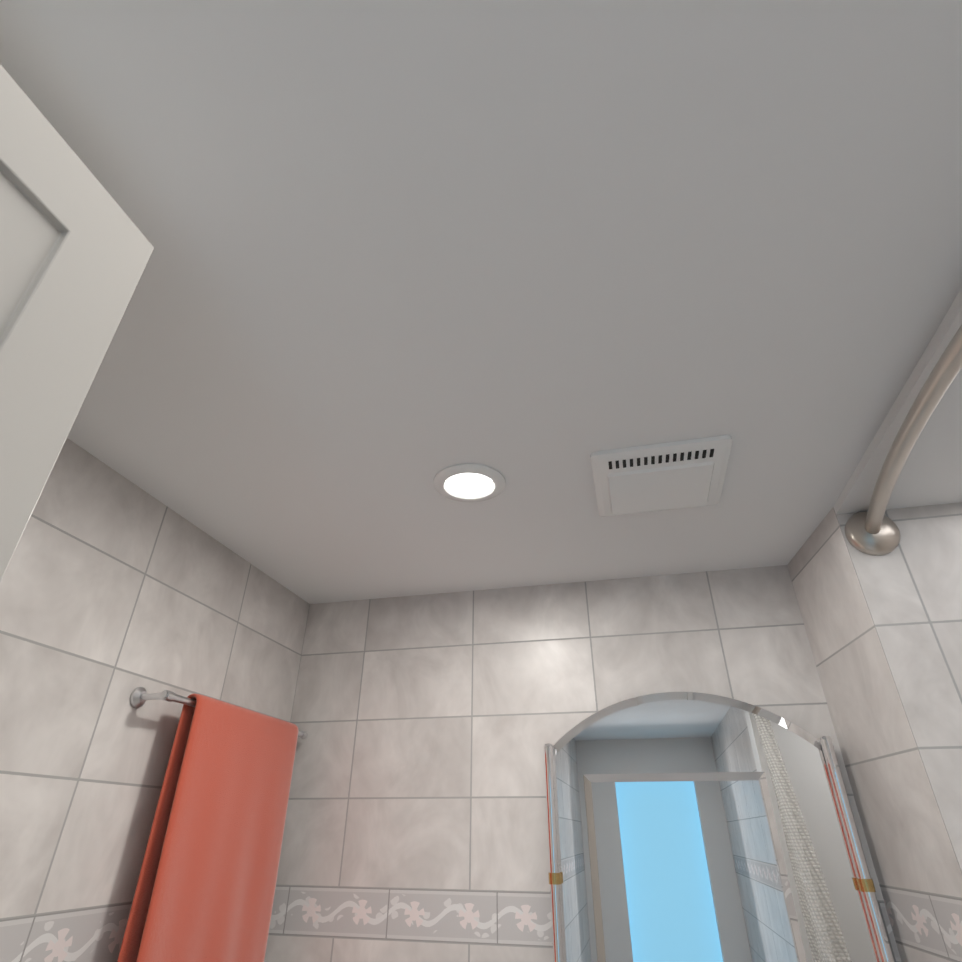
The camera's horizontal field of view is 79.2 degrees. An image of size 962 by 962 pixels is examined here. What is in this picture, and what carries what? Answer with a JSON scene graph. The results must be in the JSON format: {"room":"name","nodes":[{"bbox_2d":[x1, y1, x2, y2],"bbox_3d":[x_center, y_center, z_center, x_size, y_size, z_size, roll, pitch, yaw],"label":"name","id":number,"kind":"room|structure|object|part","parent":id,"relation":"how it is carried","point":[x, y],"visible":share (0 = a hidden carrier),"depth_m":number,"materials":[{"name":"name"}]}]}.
{"room":"bathroom","nodes":[
{"label":"bathroom","id":0,"kind":"room"},
{"bbox_2d":[0,438,309,961],"bbox_3d":[-0.927,0.929,0.586,0.100,2.400,2.165,-7,-32,12],"label":"wall","id":1,"kind":"structure","parent":0,"point":[116,589],"depth_m":1.22,"materials":[{"name":"tile"}]},
{"bbox_2d":[117,687,307,961],"bbox_3d":[-0.648,0.955,1.363,0.118,0.790,0.657,-7,-32,12],"label":"towel rail","id":2,"kind":"object","parent":1,"relation":"attached to","point":[206,886],"visible":1,"depth_m":1.35,"materials":[{"name":"red fabric"}]},
{"bbox_2d":[0,0,961,603],"bbox_3d":[0.106,-0.715,0.235,2.750,0.102,4.200,-7,-32,12],"label":"ceiling","id":3,"kind":"structure","parent":0,"point":[536,254],"depth_m":0.84,"materials":[{"name":"white paint"}]},
{"bbox_2d":[433,463,505,502],"bbox_3d":[-0.027,0.009,1.363,0.170,0.010,0.170,-7,-32,12],"label":"recessed light","id":4,"kind":"object","parent":3,"relation":"in","point":[469,482],"visible":1,"depth_m":1.35,"materials":[{"name":"white plastic"}]},
{"bbox_2d":[590,435,732,516],"bbox_3d":[0.410,0.004,1.338,0.290,0.022,0.290,-7,-32,12],"label":"fan","id":5,"kind":"object","parent":3,"relation":"attached to","point":[691,473],"visible":0.96,"depth_m":1.29,"materials":[{"name":"white plastic"}]},
{"bbox_2d":[264,565,900,961],"bbox_3d":[0.124,1.406,1.361,1.715,2.400,0.100,-7,-32,12],"label":"wall","id":6,"kind":"structure","parent":0,"point":[416,813],"depth_m":1.71,"materials":[{"name":"tile"}]},
{"bbox_2d":[543,692,893,961],"bbox_3d":[0.534,1.059,1.354,0.741,1.090,0.066,-7,-32,12],"label":"mirror","id":7,"kind":"object","parent":6,"relation":"attached to","point":[691,827],"visible":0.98,"depth_m":1.44,"materials":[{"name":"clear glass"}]},
{"bbox_3d":[0.500,1.135,1.315,0.462,0.850,0.005,-7,-32,12],"label":"door","id":8,"kind":"part","parent":7,"relation":"part of","materials":[{"name":"clear glass"}]},
{"bbox_2d":[787,502,961,961],"bbox_3d":[1.342,1.159,0.942,0.920,2.400,0.470,-7,-32,12],"label":"wall","id":9,"kind":"structure","parent":0,"point":[884,633],"depth_m":1.30,"materials":[{"name":"tile"}]},
{"bbox_2d":[844,324,961,554],"bbox_3d":[0.786,0.479,0.327,0.236,1.830,1.509,-3,-31,6],"label":"shower curtain rod","id":10,"kind":"object","parent":9,"relation":"attached to","point":[873,530],"visible":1,"depth_m":1.11,"materials":[{"name":"silver metal"}]},
{"bbox_3d":[0.093,1.396,-1.045,2.750,0.080,4.200,-7,-32,12],"label":"floor","id":11,"kind":"structure","parent":0,"visible":0},
{"bbox_2d":[0,64,153,581],"bbox_3d":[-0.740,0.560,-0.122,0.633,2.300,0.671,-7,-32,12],"label":"door","id":12,"kind":"structure","parent":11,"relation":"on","point":[76,248],"depth_m":0.55,"materials":[{"name":"grey wood"}]}
]}

